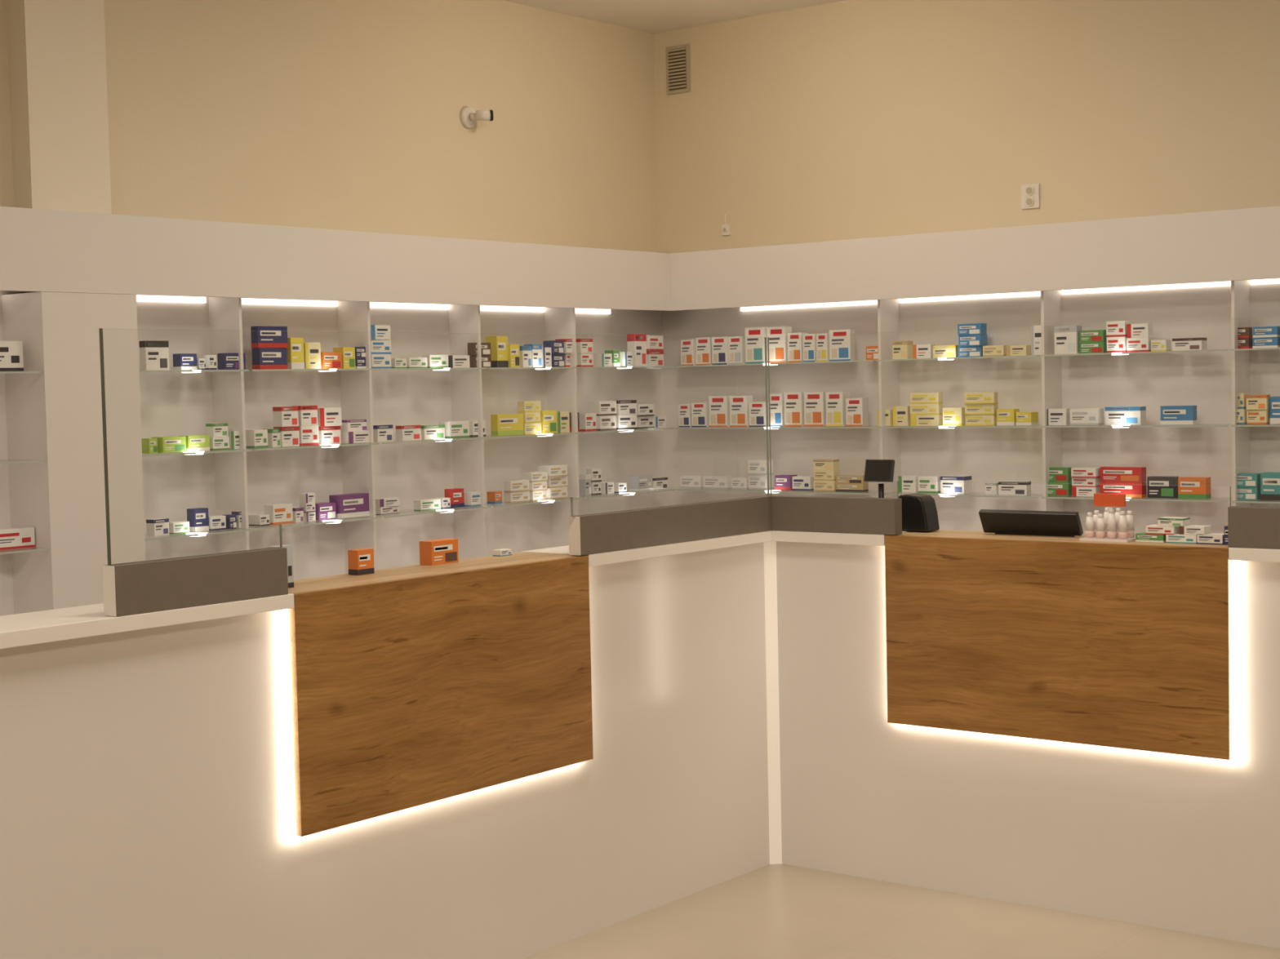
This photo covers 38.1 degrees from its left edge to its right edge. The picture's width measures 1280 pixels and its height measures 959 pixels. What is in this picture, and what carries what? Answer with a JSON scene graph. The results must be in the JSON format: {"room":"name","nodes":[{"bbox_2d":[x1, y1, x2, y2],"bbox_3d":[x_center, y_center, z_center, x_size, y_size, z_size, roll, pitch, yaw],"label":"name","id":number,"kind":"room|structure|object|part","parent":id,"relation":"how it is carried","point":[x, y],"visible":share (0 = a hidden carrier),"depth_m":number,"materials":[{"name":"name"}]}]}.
{"room":"pharmacy","nodes":[
{"label":"pharmacy","id":0,"kind":"room"},
{"bbox_2d":[0,0,657,252],"bbox_3d":[-2.794,-0.251,5.072,0.100,3.343,9.400,1,4,38],"label":"wall","id":1,"kind":"structure","parent":0,"point":[324,114],"depth_m":7.22,"materials":[{"name":"beige paint"}]},
{"bbox_2d":[5,0,111,213],"bbox_3d":[-1.893,-1.371,6.027,0.100,1.040,0.300,1,4,38],"label":"pillar","id":2,"kind":"structure","parent":1,"relation":"attached to","point":[57,51],"depth_m":5.97,"materials":[{"name":"paint"}]},
{"bbox_2d":[459,106,493,128],"bbox_3d":[-0.658,-1.486,7.571,0.120,0.092,0.102,1,4,38],"label":"security camera","id":3,"kind":"object","parent":1,"relation":"attached to","point":[469,117],"visible":1,"depth_m":7.57,"materials":[{"name":"white plastic"}]},
{"bbox_2d":[502,0,845,33],"bbox_3d":[0.413,-1.810,2.366,8.245,0.100,9.300,1,4,38],"label":"ceiling","id":4,"kind":"structure","parent":0,"point":[652,16],"depth_m":8.03,"materials":[{"name":"paint"}]},
{"bbox_2d":[522,863,1279,958],"bbox_3d":[0.484,1.428,2.528,8.245,0.100,9.300,1,4,38],"label":"floor","id":5,"kind":"structure","parent":0,"point":[780,911],"depth_m":5.11,"materials":[{"name":"tile"}]},
{"bbox_2d":[0,316,1279,958],"bbox_3d":[0.270,0.510,3.369,3.250,1.659,4.450,1,4,38],"label":"counter","id":6,"kind":"object","parent":5,"relation":"on","point":[523,754],"depth_m":4.97,"materials":[{"name":"white laminate"}]},
{"bbox_2d":[266,538,511,587],"bbox_3d":[-0.634,0.183,4.760,0.077,0.100,0.927,1,3,32],"label":"medicine boxes","id":7,"kind":"object","parent":6,"relation":"on","point":[441,551],"visible":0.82,"depth_m":4.87},
{"bbox_3d":[-0.468,0.515,4.671,0.020,0.561,1.050,1,4,38],"label":"oak panel","id":8,"kind":"part","parent":6,"relation":"part of","materials":[{"name":"laminate"}]},
{"bbox_2d":[863,459,894,497],"bbox_3d":[0.747,0.045,5.738,0.096,0.214,0.090,1,4,38],"label":"display","id":9,"kind":"object","parent":6,"relation":"on","point":[876,470],"visible":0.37,"depth_m":5.72,"materials":[{"name":"black plastic"}]},
{"bbox_2d":[898,493,939,532],"bbox_3d":[0.845,0.100,5.626,0.104,0.111,0.080,1,4,38],"label":"receipt printer","id":10,"kind":"object","parent":6,"relation":"on","point":[919,511],"visible":0.92,"depth_m":5.59,"materials":[{"name":"black plastic"}]},
{"bbox_2d":[978,509,1083,537],"bbox_3d":[1.133,0.126,5.382,0.310,0.074,0.049,1,4,38],"label":"monitor","id":11,"kind":"object","parent":6,"relation":"on","point":[1021,522],"visible":1,"depth_m":5.37,"materials":[{"name":"black plastic"}]},
{"bbox_3d":[1.147,0.453,5.206,1.040,0.561,0.020,1,4,38],"label":"oak panel","id":12,"kind":"part","parent":6,"relation":"part of","materials":[{"name":"laminate"}]},
{"bbox_2d":[1079,493,1135,542],"bbox_3d":[1.314,0.106,5.178,0.140,0.127,0.100,1,4,38],"label":"stand","id":13,"kind":"object","parent":6,"relation":"on","point":[1118,526],"visible":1,"depth_m":5.17,"materials":[{"name":"plastic"}]},
{"bbox_2d":[1135,516,1227,545],"bbox_3d":[1.492,0.139,5.046,0.281,0.067,0.051,1,4,38],"label":"medicine boxes","id":14,"kind":"object","parent":6,"relation":"on","point":[1168,529],"visible":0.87,"depth_m":5.04},
{"bbox_2d":[0,205,1279,616],"bbox_3d":[0.151,0.237,4.498,5.243,2.098,6.498,1,4,38],"label":"display cabinet","id":15,"kind":"object","parent":5,"relation":"on","point":[65,276],"visible":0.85,"depth_m":7.05,"materials":[{"name":"white glass"}]},
{"bbox_2d":[0,324,663,371],"bbox_3d":[-1.064,-0.488,6.819,0.080,0.162,3.706,1,4,38],"label":"medicine boxes","id":16,"kind":"object","parent":15,"relation":"on","point":[273,349],"visible":0.96,"depth_m":6.88},
{"bbox_2d":[0,465,667,550],"bbox_3d":[-0.944,0.060,6.989,0.080,0.137,3.371,1,4,38],"label":"medicine boxes","id":17,"kind":"object","parent":15,"relation":"in","point":[550,482],"visible":0.98,"depth_m":6.87},
{"bbox_2d":[141,400,666,453],"bbox_3d":[-1.022,-0.209,6.883,0.082,0.143,3.598,1,4,38],"label":"medicine boxes","id":18,"kind":"object","parent":15,"relation":"in","point":[293,425],"visible":1,"depth_m":6.92},
{"bbox_2d":[678,391,1279,426],"bbox_3d":[1.320,-0.290,7.414,2.882,0.147,0.085,1,4,38],"label":"medicine boxes","id":19,"kind":"object","parent":15,"relation":"in","point":[790,409],"visible":1,"depth_m":7.52},
{"bbox_2d":[680,458,1279,500],"bbox_3d":[1.318,-0.010,7.431,2.854,0.132,0.080,1,4,38],"label":"medicine boxes","id":20,"kind":"object","parent":15,"relation":"in","point":[1082,482],"visible":0.99,"depth_m":7.18},
{"bbox_2d":[680,320,1279,365],"bbox_3d":[1.322,-0.567,7.393,2.868,0.156,0.078,1,4,38],"label":"medicine boxes","id":21,"kind":"object","parent":15,"relation":"on","point":[1117,337],"visible":0.93,"depth_m":7.45},
{"bbox_2d":[653,0,1279,253],"bbox_3d":[3.361,-0.439,6.128,8.245,3.343,0.100,1,4,38],"label":"wall","id":22,"kind":"structure","parent":0,"point":[847,119],"depth_m":7.61,"materials":[{"name":"beige paint"}]},
{"bbox_2d":[665,44,690,94],"bbox_3d":[0.172,-1.877,8.476,0.130,0.215,0.019,1,4,38],"label":"air vent","id":23,"kind":"object","parent":22,"relation":"in","point":[677,57],"visible":1,"depth_m":8.47,"materials":[{"name":"beige metal"}]},
{"bbox_2d":[721,213,730,235],"bbox_3d":[0.386,-1.150,8.358,0.040,0.095,0.017,1,4,38],"label":"outlet","id":24,"kind":"object","parent":22,"relation":"attached to","point":[726,228],"visible":1,"depth_m":8.35,"materials":[{"name":"white plastic"}]},
{"bbox_2d":[1021,183,1039,208],"bbox_3d":[1.563,-1.136,7.428,0.078,0.097,0.017,1,4,38],"label":"wall socket","id":25,"kind":"object","parent":22,"relation":"attached to","point":[1030,193],"visible":1,"depth_m":7.42,"materials":[{"name":"white plastic"}]}
]}

